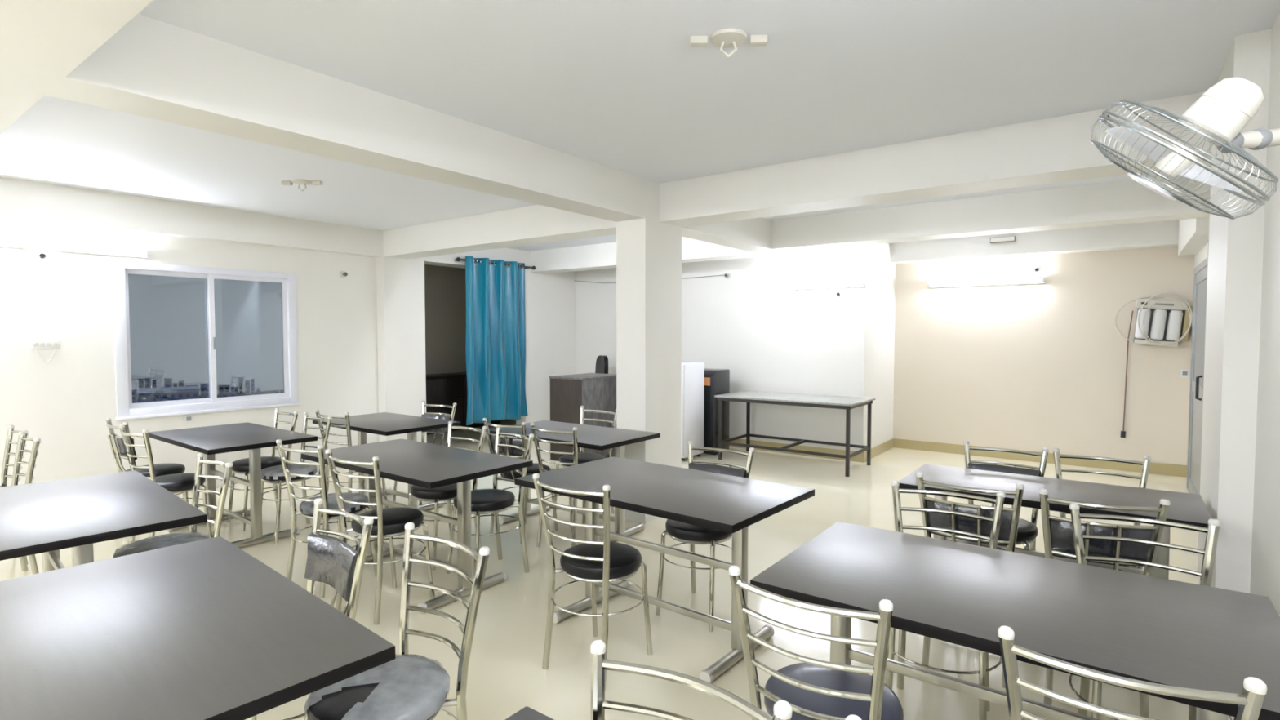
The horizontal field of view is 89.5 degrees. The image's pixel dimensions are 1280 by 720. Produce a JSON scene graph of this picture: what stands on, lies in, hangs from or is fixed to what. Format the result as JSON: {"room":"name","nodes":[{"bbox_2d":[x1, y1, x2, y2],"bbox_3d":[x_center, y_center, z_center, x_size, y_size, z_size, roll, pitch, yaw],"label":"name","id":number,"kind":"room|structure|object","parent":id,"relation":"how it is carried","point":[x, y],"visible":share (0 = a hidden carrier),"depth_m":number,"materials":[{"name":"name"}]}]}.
{"room":"eatery","nodes":[
{"label":"eatery","id":0,"kind":"room"},
{"bbox_2d":[0,218,575,494],"bbox_3d":[-4.105,-0.108,6.416,0.312,2.700,9.805,2,3,38],"label":"wall","id":1,"kind":"structure","parent":0,"point":[65,402],"depth_m":5.80,"materials":[{"name":"paint"}]},
{"bbox_2d":[34,251,47,261],"bbox_3d":[-4.841,-0.841,5.225,0.060,0.080,0.080,2,3,37],"label":"holder","id":2,"kind":"object","parent":1,"relation":"attached to","point":[39,255],"visible":1,"depth_m":5.22,"materials":[{"name":"beige plastic"}]},
{"bbox_2d":[30,337,60,363],"bbox_3d":[-4.854,-0.076,5.271,0.021,0.203,0.180,2,3,37],"label":"switch plate","id":3,"kind":"object","parent":1,"relation":"attached to","point":[36,344],"visible":1,"depth_m":5.27,"materials":[{"name":"white plastic"}]},
{"bbox_2d":[0,238,149,257],"bbox_3d":[-4.782,-0.929,5.289,0.075,0.060,1.260,2,3,37],"label":"tube light","id":4,"kind":"object","parent":1,"relation":"attached to","point":[3,242],"visible":1,"depth_m":5.36,"materials":[{"name":"white plastic"}]},
{"bbox_2d":[183,413,193,423],"bbox_3d":[-4.263,0.555,6.098,0.014,0.080,0.080,2,3,37],"label":"outlet","id":5,"kind":"object","parent":1,"relation":"attached to","point":[187,418],"visible":1,"depth_m":6.09,"materials":[{"name":"white plastic"}]},
{"bbox_2d":[111,260,301,420],"bbox_3d":[-4.154,-0.196,6.286,0.170,1.395,1.580,2,3,37],"label":"window","id":6,"kind":"structure","parent":1,"relation":"in","point":[126,409],"depth_m":6.24,"materials":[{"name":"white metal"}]},
{"bbox_2d":[339,271,347,278],"bbox_3d":[-3.326,-0.963,7.260,0.060,0.080,0.080,2,3,37],"label":"holder","id":7,"kind":"object","parent":1,"relation":"attached to","point":[343,274],"visible":1,"depth_m":7.26,"materials":[{"name":"beige plastic"}]},
{"bbox_2d":[376,256,426,443],"bbox_3d":[-2.962,-0.017,7.882,0.350,2.400,0.550,2,3,37],"label":"pillar","id":8,"kind":"structure","parent":0,"point":[400,282],"depth_m":7.72,"materials":[{"name":"paint"}]},
{"bbox_2d":[424,264,515,421],"bbox_3d":[-2.723,-0.242,9.746,1.800,2.700,3.200,2,3,37],"label":"wall","id":9,"kind":"structure","parent":0,"point":[445,296],"depth_m":10.36,"materials":[{"name":"beige paint"}]},
{"bbox_2d":[0,419,1234,719],"bbox_3d":[-1.183,1.343,5.173,9.800,0.100,11.200,2,3,37],"label":"floor","id":10,"kind":"structure","parent":0,"point":[506,675],"depth_m":3.56,"materials":[{"name":"beige tile"}]},
{"bbox_2d":[0,425,29,564],"bbox_3d":[-4.227,0.894,4.143,0.428,0.883,0.464,2,3,37],"label":"dining chair","id":11,"kind":"object","parent":10,"relation":"on","point":[11,431],"visible":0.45,"depth_m":4.34,"materials":[{"name":"silver metal"}]},
{"bbox_2d":[11,431,41,574],"bbox_3d":[-3.872,0.906,3.849,0.428,0.883,0.464,2,3,37],"label":"dining chair","id":12,"kind":"object","parent":10,"relation":"on","point":[37,441],"visible":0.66,"depth_m":4.04,"materials":[{"name":"silver metal"}]},
{"bbox_2d":[0,470,207,572],"bbox_3d":[-2.542,1.010,2.860,1.310,0.749,0.750,2,3,42],"label":"dining table","id":13,"kind":"object","parent":10,"relation":"on","point":[48,517],"visible":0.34,"depth_m":2.72,"materials":[{"name":"laminate"}]},
{"bbox_2d":[105,417,188,542],"bbox_3d":[-3.670,0.867,4.824,0.428,0.883,0.464,2,3,37],"label":"dining chair","id":14,"kind":"object","parent":10,"relation":"on","point":[119,451],"visible":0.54,"depth_m":4.69,"materials":[{"name":"silver metal"}]},
{"bbox_2d":[119,424,212,542],"bbox_3d":[-3.274,0.881,4.468,0.428,0.883,0.464,2,3,34],"label":"dining chair","id":15,"kind":"object","parent":10,"relation":"on","point":[176,482],"visible":0.62,"depth_m":4.40,"materials":[{"name":"silver metal"}]},
{"bbox_2d":[113,453,232,557],"bbox_3d":[-2.254,0.935,3.120,0.428,0.883,0.464,2,3,39],"label":"dining chair","id":16,"kind":"object","parent":10,"relation":"on","point":[148,544],"visible":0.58,"depth_m":3.12,"materials":[{"name":"silver metal"}]},
{"bbox_2d":[0,536,395,719],"bbox_3d":[-1.324,1.056,1.707,1.290,0.749,0.760,2,3,41],"label":"dining table","id":17,"kind":"object","parent":10,"relation":"on","point":[202,629],"visible":1,"depth_m":1.59,"materials":[{"name":"laminate"}]},
{"bbox_2d":[148,422,317,547],"bbox_3d":[-3.067,0.930,4.850,1.220,0.749,0.710,2,3,38],"label":"dining table","id":18,"kind":"object","parent":10,"relation":"on","point":[210,441],"visible":0.76,"depth_m":4.67,"materials":[{"name":"laminate"}]},
{"bbox_2d":[226,408,297,530],"bbox_3d":[-3.018,0.853,5.169,0.428,0.883,0.464,2,3,41],"label":"dining chair","id":19,"kind":"object","parent":10,"relation":"on","point":[241,466],"visible":0.6,"depth_m":5.13,"materials":[{"name":"silver metal"}]},
{"bbox_2d":[261,412,332,544],"bbox_3d":[-2.604,0.865,4.861,0.428,0.883,0.464,2,3,39],"label":"dining chair","id":20,"kind":"object","parent":10,"relation":"on","point":[273,474],"visible":0.7,"depth_m":4.79,"materials":[{"name":"silver metal"}]},
{"bbox_2d":[247,497,373,719],"bbox_3d":[-1.185,0.973,2.190,0.428,0.883,0.464,2,3,41],"label":"dining chair","id":21,"kind":"object","parent":10,"relation":"on","point":[331,561],"visible":0.47,"depth_m":2.30,"materials":[{"name":"silver metal"}]},
{"bbox_2d":[275,439,377,598],"bbox_3d":[-1.868,0.905,3.883,0.428,0.883,0.464,1,3,30],"label":"dining chair","id":22,"kind":"object","parent":10,"relation":"on","point":[330,501],"visible":0.8,"depth_m":3.80,"materials":[{"name":"silver metal"}]},
{"bbox_2d":[315,408,388,520],"bbox_3d":[-2.394,0.844,5.382,0.428,0.883,0.464,1,3,31],"label":"dining chair","id":23,"kind":"object","parent":10,"relation":"on","point":[346,417],"visible":0.35,"depth_m":5.20,"materials":[{"name":"silver metal"}]},
{"bbox_2d":[324,448,435,625],"bbox_3d":[-1.416,0.918,3.548,0.428,0.883,0.464,1,3,31],"label":"dining chair","id":24,"kind":"object","parent":10,"relation":"on","point":[389,522],"visible":0.84,"depth_m":3.44,"materials":[{"name":"silver metal"}]},
{"bbox_2d":[312,412,461,510],"bbox_3d":[-2.199,0.900,5.599,1.140,0.749,0.700,2,3,37],"label":"dining table","id":25,"kind":"object","parent":10,"relation":"on","point":[386,424],"visible":0.56,"depth_m":5.47,"materials":[{"name":"laminate"}]},
{"bbox_2d":[304,522,489,719],"bbox_3d":[-0.719,0.986,1.876,0.428,0.883,0.464,2,3,39],"label":"dining chair","id":26,"kind":"object","parent":10,"relation":"on","point":[408,686],"visible":0.92,"depth_m":1.86,"materials":[{"name":"silver metal"}]},
{"bbox_2d":[301,438,533,613],"bbox_3d":[-1.385,0.966,3.962,1.340,0.749,0.710,2,3,37],"label":"dining table","id":27,"kind":"object","parent":10,"relation":"on","point":[424,464],"visible":0.67,"depth_m":3.75,"materials":[{"name":"laminate"}]},
{"bbox_2d":[392,400,456,505],"bbox_3d":[-1.927,0.829,5.768,0.428,0.883,0.464,1,3,29],"label":"dining chair","id":28,"kind":"object","parent":10,"relation":"on","point":[436,415],"visible":0.35,"depth_m":5.89,"materials":[{"name":"silver metal"}]},
{"bbox_2d":[408,421,487,570],"bbox_3d":[-1.313,0.886,4.352,0.428,0.883,0.464,2,3,39],"label":"dining chair","id":29,"kind":"object","parent":10,"relation":"on","point":[448,492],"visible":0.51,"depth_m":4.21,"materials":[{"name":"silver metal"}]},
{"bbox_2d":[426,372,500,435],"bbox_3d":[-3.155,0.665,9.948,0.490,0.870,2.290,2,3,37],"label":"base cabinet","id":30,"kind":"object","parent":10,"relation":"on","point":[443,388],"visible":0.26,"depth_m":9.91,"materials":[{"name":"brown wood"}]},
{"bbox_2d":[426,372,466,378],"bbox_3d":[-3.163,0.245,9.937,0.470,0.030,2.290,2,3,37],"label":"countertop","id":31,"kind":"structure","parent":30,"relation":"on","point":[457,374],"depth_m":9.94,"materials":[{"name":"brown wood"}]},
{"bbox_2d":[446,426,533,578],"bbox_3d":[-0.943,0.898,4.055,0.464,0.883,0.428,-2,3,-43],"label":"dining chair","id":32,"kind":"object","parent":10,"relation":"on","point":[495,500],"visible":0.78,"depth_m":4.03,"materials":[{"name":"silver metal"}]},
{"bbox_2d":[482,417,558,543],"bbox_3d":[-0.884,0.867,4.834,0.428,0.883,0.464,2,3,34],"label":"dining chair","id":33,"kind":"object","parent":10,"relation":"on","point":[508,440],"visible":0.52,"depth_m":4.68,"materials":[{"name":"silver metal"}]},
{"bbox_2d":[505,706,554,719],"bbox_3d":[0.055,1.099,0.639,1.270,0.749,0.755,2,3,37],"label":"dining table","id":34,"kind":"object","parent":10,"relation":"on","point":[526,713],"visible":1,"depth_m":1.27,"materials":[{"name":"laminate"}]},
{"bbox_2d":[529,422,603,546],"bbox_3d":[-0.491,0.876,4.586,0.428,0.883,0.464,2,3,35],"label":"dining chair","id":35,"kind":"object","parent":10,"relation":"on","point":[573,513],"visible":0.43,"depth_m":4.41,"materials":[{"name":"silver metal"}]},
{"bbox_2d":[488,420,660,542],"bbox_3d":[-0.541,0.924,4.997,1.220,0.749,0.690,2,3,37],"label":"dining table","id":36,"kind":"object","parent":10,"relation":"on","point":[589,437],"visible":0.62,"depth_m":4.84,"materials":[{"name":"laminate"}]},
{"bbox_2d":[548,373,616,461],"bbox_3d":[-0.650,0.685,7.836,0.510,1.000,0.770,2,3,37],"label":"base cabinet","id":37,"kind":"object","parent":10,"relation":"on","point":[593,391],"depth_m":7.58,"materials":[{"name":"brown wood"}]},
{"bbox_2d":[548,373,616,380],"bbox_3d":[-0.650,0.198,7.816,0.510,0.025,0.770,2,3,37],"label":"countertop","id":38,"kind":"structure","parent":37,"relation":"on","point":[587,375],"depth_m":7.69,"materials":[{"name":"grey stone"}]},
{"bbox_2d":[595,355,608,373],"bbox_3d":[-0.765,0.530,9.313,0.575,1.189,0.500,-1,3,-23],"label":"speaker","id":39,"kind":"object","parent":38,"relation":"on","point":[602,362],"visible":0.09,"depth_m":9.29,"materials":[{"name":"black plastic"}]},
{"bbox_2d":[552,405,616,524],"bbox_3d":[-0.455,0.846,5.345,0.428,0.883,0.464,2,3,37],"label":"dining chair","id":40,"kind":"object","parent":10,"relation":"on","point":[583,457],"visible":0.36,"depth_m":5.33,"materials":[{"name":"silver metal"}]},
{"bbox_2d":[532,473,653,690],"bbox_3d":[-0.199,0.943,2.932,0.428,0.883,0.464,2,3,34],"label":"dining chair","id":41,"kind":"object","parent":10,"relation":"on","point":[605,562],"visible":1,"depth_m":2.84,"materials":[{"name":"silver metal"}]},
{"bbox_2d":[514,456,814,683],"bbox_3d":[0.098,0.994,3.259,1.310,0.749,0.770,2,3,39],"label":"dining table","id":42,"kind":"object","parent":10,"relation":"on","point":[729,504],"visible":0.79,"depth_m":3.09,"materials":[{"name":"laminate"}]},
{"bbox_2d":[590,640,792,719],"bbox_3d":[-0.023,1.018,1.060,0.428,0.883,0.464,2,3,34],"label":"dining chair","id":43,"kind":"object","parent":10,"relation":"on","point":[782,709],"visible":1,"depth_m":1.26,"materials":[{"name":"silver metal"}]},
{"bbox_2d":[680,361,704,461],"bbox_3d":[0.410,0.609,7.868,0.550,1.150,0.530,2,3,37],"label":"fridge","id":44,"kind":"object","parent":10,"relation":"on","point":[692,373],"visible":0.37,"depth_m":7.70,"materials":[{"name":"white metal"}]},
{"bbox_2d":[655,440,755,631],"bbox_3d":[0.345,0.920,3.506,0.428,0.883,0.464,2,3,36],"label":"dining chair","id":45,"kind":"object","parent":10,"relation":"on","point":[686,533],"visible":0.56,"depth_m":3.45,"materials":[{"name":"silver metal"}]},
{"bbox_2d":[702,368,729,454],"bbox_3d":[0.884,0.645,8.214,0.380,1.050,0.372,2,3,37],"label":"refrigerator","id":46,"kind":"object","parent":10,"relation":"on","point":[717,381],"visible":0.5,"depth_m":8.03,"materials":[{"name":"black metal"}]},
{"bbox_2d":[714,391,875,476],"bbox_3d":[1.786,0.812,7.539,1.640,0.770,0.810,2,3,37],"label":"table","id":47,"kind":"object","parent":10,"relation":"on","point":[848,403],"visible":0.98,"depth_m":7.37,"materials":[{"name":"grey metal"}]},
{"bbox_2d":[728,565,903,719],"bbox_3d":[0.516,0.990,1.781,0.428,0.883,0.464,2,3,35],"label":"dining chair","id":48,"kind":"object","parent":10,"relation":"on","point":[815,689],"visible":0.98,"depth_m":1.71,"materials":[{"name":"silver metal"}]},
{"bbox_2d":[844,715,862,719],"bbox_3d":[0.394,1.029,0.799,0.428,0.883,0.464,2,3,37],"label":"dining chair","id":49,"kind":"object","parent":10,"relation":"on","point":[850,717],"visible":1,"depth_m":1.04,"materials":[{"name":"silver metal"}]},
{"bbox_2d":[885,480,1005,719],"bbox_3d":[1.161,0.961,2.497,0.428,0.883,0.464,1,3,30],"label":"dining chair","id":50,"kind":"object","parent":10,"relation":"on","point":[984,665],"visible":0.44,"depth_m":2.57,"materials":[{"name":"silver metal"}]},
{"bbox_2d":[915,471,1024,688],"bbox_3d":[1.518,0.942,2.952,0.428,0.883,0.464,2,3,35],"label":"dining chair","id":51,"kind":"object","parent":10,"relation":"on","point":[1010,516],"visible":0.41,"depth_m":2.79,"materials":[{"name":"silver metal"}]},
{"bbox_2d":[963,440,1048,551],"bbox_3d":[1.943,0.920,3.502,0.428,0.883,0.464,2,3,37],"label":"dining chair","id":52,"kind":"object","parent":10,"relation":"on","point":[1027,531],"visible":0.4,"depth_m":3.55,"materials":[{"name":"silver metal"}]},
{"bbox_2d":[750,521,1279,719],"bbox_3d":[1.067,1.048,1.923,1.250,0.749,0.770,2,3,37],"label":"dining table","id":53,"kind":"object","parent":10,"relation":"on","point":[1148,628],"visible":0.84,"depth_m":1.80,"materials":[{"name":"laminate"}]},
{"bbox_2d":[898,463,1212,578],"bbox_3d":[1.957,0.998,3.155,1.210,0.749,0.600,2,3,37],"label":"dining table","id":54,"kind":"object","parent":10,"relation":"on","point":[1188,508],"visible":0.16,"depth_m":3.04,"materials":[{"name":"laminate"}]},
{"bbox_2d":[1053,448,1151,568],"bbox_3d":[2.320,0.930,3.260,0.428,0.883,0.464,2,3,34],"label":"dining chair","id":55,"kind":"object","parent":10,"relation":"on","point":[1146,463],"visible":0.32,"depth_m":3.41,"materials":[{"name":"silver metal"}]},
{"bbox_2d":[1039,488,1170,718],"bbox_3d":[1.872,0.953,2.690,0.428,0.883,0.464,1,3,25],"label":"dining chair","id":56,"kind":"object","parent":10,"relation":"on","point":[1058,535],"visible":0.41,"depth_m":2.51,"materials":[{"name":"silver metal"}]},
{"bbox_2d":[997,626,1266,719],"bbox_3d":[1.036,1.003,1.435,0.428,0.883,0.464,1,3,32],"label":"dining chair","id":57,"kind":"object","parent":10,"relation":"on","point":[1250,702],"visible":1,"depth_m":1.25,"materials":[{"name":"silver metal"}]},
{"bbox_2d":[1068,503,1233,719],"bbox_3d":[1.667,0.976,2.122,0.428,0.883,0.464,1,3,30],"label":"dining chair","id":58,"kind":"object","parent":10,"relation":"on","point":[1211,531],"visible":0.39,"depth_m":2.25,"materials":[{"name":"silver metal"}]},
{"bbox_2d":[0,0,1279,251],"bbox_3d":[-1.183,-1.465,5.060,9.800,0.120,11.200,2,3,37],"label":"ceiling","id":59,"kind":"structure","parent":0,"point":[620,85],"depth_m":3.04,"materials":[{"name":"white paint"}]},
{"bbox_2d":[0,0,153,133],"bbox_3d":[-2.337,-1.140,2.219,7.350,0.300,0.445,2,3,37],"label":"beam","id":60,"kind":"structure","parent":59,"relation":"attached to","point":[42,42],"depth_m":1.98,"materials":[{"name":"paint"}]},
{"bbox_2d":[0,177,575,276],"bbox_3d":[-4.009,-1.310,6.420,0.350,0.300,9.600,2,3,37],"label":"beam","id":61,"kind":"structure","parent":59,"relation":"attached to","point":[20,200],"depth_m":5.95,"materials":[{"name":"paint"}]},
{"bbox_2d":[454,257,535,269],"bbox_3d":[-1.956,-1.304,8.768,0.147,0.056,1.371,2,3,37],"label":"curtain rod","id":62,"kind":"object","parent":61,"relation":"attached to","point":[458,259],"visible":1,"depth_m":8.69,"materials":[{"name":"black paint"}]},
{"bbox_2d":[465,255,527,425],"bbox_3d":[-1.936,-0.256,8.744,0.187,2.192,1.082,2,3,37],"label":"curtain","id":63,"kind":"object","parent":62,"relation":"hanging from","point":[495,333],"visible":1,"depth_m":8.72,"materials":[{"name":"teal fabric"}]},
{"bbox_2d":[281,178,322,191],"bbox_3d":[-2.657,-1.365,5.075,0.310,0.081,0.150,0,2,2],"label":"outlet box","id":64,"kind":"object","parent":59,"relation":"attached to","point":[300,181],"visible":1,"depth_m":5.06,"materials":[{"name":"beige plastic"}]},
{"bbox_2d":[45,13,659,222],"bbox_3d":[-1.042,-1.204,3.796,0.285,0.300,3.635,2,3,37],"label":"beam","id":65,"kind":"structure","parent":59,"relation":"attached to","point":[150,68],"depth_m":3.01,"materials":[{"name":"paint"}]},
{"bbox_2d":[530,236,768,273],"bbox_3d":[-0.044,-1.390,8.418,3.630,0.300,0.300,2,3,37],"label":"beam","id":66,"kind":"structure","parent":59,"relation":"attached to","point":[602,255],"depth_m":8.62,"materials":[{"name":"paint"}]},
{"bbox_2d":[689,28,767,57],"bbox_3d":[0.358,-1.266,2.613,0.310,0.081,0.150,0,2,2],"label":"mount","id":67,"kind":"object","parent":59,"relation":"attached to","point":[726,37],"visible":1,"depth_m":2.60,"materials":[{"name":"beige plastic"}]},
{"bbox_2d":[681,217,815,261],"bbox_3d":[1.122,-1.321,6.706,0.285,0.300,2.980,2,3,37],"label":"beam","id":68,"kind":"structure","parent":59,"relation":"attached to","point":[753,235],"depth_m":6.44,"materials":[{"name":"paint"}]},
{"bbox_2d":[382,91,1212,258],"bbox_3d":[0.120,-1.268,5.396,7.500,0.300,0.320,2,3,37],"label":"beam","id":69,"kind":"structure","parent":59,"relation":"attached to","point":[1056,149],"depth_m":4.23,"materials":[{"name":"paint"}]},
{"bbox_2d":[771,175,1210,251],"bbox_3d":[2.920,-1.288,5.881,3.585,0.300,0.300,2,3,37],"label":"beam","id":70,"kind":"structure","parent":59,"relation":"attached to","point":[1122,202],"depth_m":5.58,"materials":[{"name":"paint"}]},
{"bbox_2d":[890,219,1178,263],"bbox_3d":[4.481,-1.362,7.473,2.980,0.280,0.220,2,3,37],"label":"beam","id":71,"kind":"structure","parent":59,"relation":"attached to","point":[1157,233],"depth_m":7.28,"materials":[{"name":"paint"}]},
{"bbox_2d":[990,235,1015,243],"bbox_3d":[4.213,-1.398,7.497,0.260,0.060,0.058,2,3,37],"label":"junction box","id":72,"kind":"object","parent":71,"relation":"attached to","point":[1011,238],"visible":1,"depth_m":7.48,"materials":[{"name":"grey plastic"}]},
{"bbox_2d":[1177,217,1209,255],"bbox_3d":[4.971,-1.233,5.761,0.145,0.400,1.950,2,3,37],"label":"beam","id":73,"kind":"structure","parent":59,"relation":"attached to","point":[1193,233],"depth_m":5.65,"materials":[{"name":"paint"}]},
{"bbox_2d":[616,217,681,523],"bbox_3d":[0.080,0.085,5.355,0.290,2.400,0.520,2,3,37],"label":"pillar","id":74,"kind":"structure","parent":0,"point":[649,251],"depth_m":5.17,"materials":[{"name":"paint"}]},
{"bbox_2d":[575,243,895,451],"bbox_3d":[1.080,-0.234,9.524,4.870,2.700,1.420,2,3,37],"label":"wall","id":75,"kind":"structure","parent":0,"point":[817,341],"depth_m":8.15,"materials":[{"name":"paint"}]},
{"bbox_2d":[577,275,724,283],"bbox_3d":[0.056,-1.167,9.335,2.612,0.089,0.055,2,3,35],"label":"cable","id":76,"kind":"object","parent":75,"relation":"attached to","point":[715,275],"visible":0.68,"depth_m":8.92,"materials":[{"name":"grey plastic"}]},
{"bbox_2d":[728,437,862,462],"bbox_3d":[0.792,1.083,8.896,4.520,0.120,0.015,2,3,37],"label":"baseboard","id":77,"kind":"structure","parent":75,"relation":"attached to","point":[858,458],"depth_m":7.98,"materials":[{"name":"beige tile"}]},
{"bbox_2d":[764,280,866,290],"bbox_3d":[2.091,-0.895,7.814,1.260,0.060,0.075,2,3,37],"label":"tube light","id":78,"kind":"object","parent":75,"relation":"attached to","point":[846,284],"visible":1,"depth_m":7.77,"materials":[{"name":"white plastic"}]},
{"bbox_2d":[862,438,893,462],"bbox_3d":[2.982,1.117,8.042,0.015,0.120,1.255,2,3,37],"label":"baseboard","id":79,"kind":"structure","parent":75,"relation":"attached to","point":[879,449],"depth_m":8.05,"materials":[{"name":"beige tile"}]},
{"bbox_2d":[893,245,1194,465],"bbox_3d":[4.720,-0.156,7.593,3.280,2.700,0.180,2,3,37],"label":"wall","id":80,"kind":"structure","parent":0,"point":[1029,366],"depth_m":7.49,"materials":[{"name":"beige paint"}]},
{"bbox_2d":[928,277,1044,287],"bbox_3d":[4.163,-0.935,7.817,1.260,0.060,0.075,2,3,37],"label":"tube light","id":81,"kind":"object","parent":80,"relation":"attached to","point":[1038,280],"visible":1,"depth_m":7.78,"materials":[{"name":"white plastic"}]},
{"bbox_2d":[1033,266,1041,273],"bbox_3d":[4.609,-1.042,7.491,0.080,0.080,0.060,2,3,37],"label":"holder","id":82,"kind":"object","parent":80,"relation":"attached to","point":[1037,270],"visible":1,"depth_m":7.49,"materials":[{"name":"beige plastic"}]},
{"bbox_2d":[893,438,1186,477],"bbox_3d":[4.542,1.133,7.656,2.980,0.120,0.015,2,3,37],"label":"baseboard","id":83,"kind":"structure","parent":80,"relation":"attached to","point":[1170,469],"depth_m":7.55,"materials":[{"name":"beige tile"}]},
{"bbox_2d":[1115,292,1192,437],"bbox_3d":[5.423,0.075,6.846,0.650,1.563,0.185,2,3,37],"label":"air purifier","id":84,"kind":"object","parent":80,"relation":"attached to","point":[1158,322],"visible":0.98,"depth_m":6.76,"materials":[{"name":"grey plastic"}]},
{"bbox_2d":[1133,338,1177,346],"bbox_3d":[5.446,-0.180,6.815,0.360,0.050,0.090,8,7,36],"label":"tray","id":85,"kind":"object","parent":84,"relation":"on","point":[1139,341],"depth_m":6.80,"materials":[{"name":"beige plastic"}]},
{"bbox_2d":[1179,368,1190,377],"bbox_3d":[5.702,0.138,6.754,0.080,0.080,0.014,2,3,37],"label":"outlet","id":86,"kind":"object","parent":80,"relation":"attached to","point":[1183,372],"visible":1,"depth_m":6.75,"materials":[{"name":"white plastic"}]},
{"bbox_2d":[1194,243,1208,268],"bbox_3d":[4.509,-0.044,4.812,0.300,2.700,4.540,2,3,37],"label":"wall","id":87,"kind":"structure","parent":0,"point":[1202,254],"depth_m":6.11,"materials":[{"name":"paint"}]},
{"bbox_2d":[1186,239,1208,494],"bbox_3d":[4.986,0.123,5.773,0.071,2.290,1.300,2,3,37],"label":"door","id":88,"kind":"structure","parent":87,"relation":"in","point":[1200,272],"depth_m":5.91,"materials":[{"name":"white wood"}]},
{"bbox_2d":[1196,28,1271,593],"bbox_3d":[2.656,0.033,2.914,0.107,2.700,0.720,2,3,37],"label":"pillar","id":89,"kind":"structure","parent":0,"point":[1235,247],"depth_m":2.64,"materials":[{"name":"paint"}]},
{"bbox_2d":[1249,13,1279,616],"bbox_3d":[1.162,0.133,0.438,0.450,2.700,6.480,2,3,37],"label":"wall","id":90,"kind":"structure","parent":0,"point":[1265,544],"depth_m":2.41,"materials":[{"name":"paint"}]},
{"bbox_2d":[1090,76,1279,219],"bbox_3d":[1.455,-0.505,1.645,0.659,0.331,0.367,-1,2,-20],"label":"wall fan","id":91,"kind":"object","parent":90,"relation":"attached to","point":[1220,115],"visible":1,"depth_m":1.53,"materials":[{"name":"silver metal"}]},
{"bbox_2d":[1090,114,1265,219],"bbox_3d":[1.330,-0.494,1.610,0.342,0.312,0.414,2,3,37],"label":"grille","id":92,"kind":"object","parent":91,"relation":"attached to","point":[1175,159],"depth_m":1.56,"materials":[{"name":"silver metal"}]},
{"bbox_2d":[1102,99,1278,200],"bbox_3d":[1.347,-0.519,1.595,0.338,0.290,0.413,2,3,37],"label":"grille","id":93,"kind":"object","parent":91,"relation":"attached to","point":[1221,122],"depth_m":1.54,"materials":[{"name":"silver metal"}]},
{"label":"outside","id":94,"kind":"structure","parent":0,"visible":0},
{"bbox_2d":[199,390,283,398],"bbox_3d":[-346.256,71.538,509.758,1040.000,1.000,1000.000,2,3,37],"label":"ground","id":95,"kind":"structure","parent":94,"point":[280,391],"depth_m":1014.67,"materials":[{"name":"grey"}]},
{"bbox_2d":[131,389,137,403],"bbox_3d":[-552.687,47.754,703.907,8.500,30.900,5.000,-2,3,-43],"label":"building","id":96,"kind":"structure","parent":95,"relation":"on","point":[134,394],"depth_m":702.67,"materials":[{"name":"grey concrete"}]},
{"bbox_2d":[137,377,144,388],"bbox_3d":[-589.876,41.323,764.149,5.800,38.900,5.000,-1,3,-33],"label":"building","id":97,"kind":"structure","parent":95,"relation":"on","point":[141,384],"depth_m":762.00,"materials":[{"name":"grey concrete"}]},
{"bbox_2d":[144,377,151,387],"bbox_3d":[-589.875,41.070,774.176,6.500,38.600,5.000,-1,3,-31],"label":"building","id":98,"kind":"structure","parent":95,"relation":"on","point":[147,380],"depth_m":771.83,"materials":[{"name":"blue concrete"}]},
{"bbox_2d":[136,386,199,402],"bbox_3d":[-421.946,46.959,578.303,44.300,42.600,41.000,-2,3,-37],"label":"building","id":99,"kind":"structure","parent":95,"relation":"on","point":[166,393],"depth_m":563.65,"materials":[{"name":"blue concrete"}]},
{"bbox_2d":[164,377,172,386],"bbox_3d":[-543.572,41.318,744.405,7.800,40.500,5.000,-2,3,-39],"label":"building","id":100,"kind":"structure","parent":95,"relation":"on","point":[168,381],"depth_m":742.44,"materials":[{"name":"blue concrete"}]},
{"bbox_2d":[200,382,208,398],"bbox_3d":[-541.497,44.110,804.281,11.000,30.100,5.000,-2,3,-34],"label":"building","id":101,"kind":"structure","parent":95,"relation":"on","point":[204,388],"depth_m":802.09,"materials":[{"name":"blue concrete"}]},
{"bbox_2d":[217,384,230,397],"bbox_3d":[-517.892,45.213,804.233,12.100,27.900,5.000,-2,3,-34],"label":"building","id":102,"kind":"structure","parent":95,"relation":"on","point":[222,388],"depth_m":801.69,"materials":[{"name":"grey concrete"}]},
{"bbox_2d":[220,391,236,397],"bbox_3d":[-409.928,48.851,644.362,13.700,33.500,5.000,-1,3,-33],"label":"building","id":103,"kind":"structure","parent":95,"relation":"on","point":[224,393],"depth_m":642.45,"materials":[{"name":"blue concrete"}]},
{"bbox_2d":[238,377,242,395],"bbox_3d":[-509.502,40.122,823.792,4.600,36.500,5.000,-2,3,-39],"label":"building","id":104,"kind":"structure","parent":95,"relation":"on","point":[240,379],"depth_m":821.91,"materials":[{"name":"grey concrete"}]},
{"bbox_2d":[244,380,250,393],"bbox_3d":[-488.235,42.236,803.591,5.500,33.900,5.000,-1,3,-26],"label":"building","id":105,"kind":"structure","parent":95,"relation":"on","point":[246,382],"depth_m":801.50,"materials":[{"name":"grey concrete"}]},
{"bbox_2d":[250,377,254,393],"bbox_3d":[-506.406,40.789,844.490,4.700,33.500,5.000,-1,3,-26],"label":"building","id":106,"kind":"structure","parent":95,"relation":"on","point":[252,380],"depth_m":842.43,"materials":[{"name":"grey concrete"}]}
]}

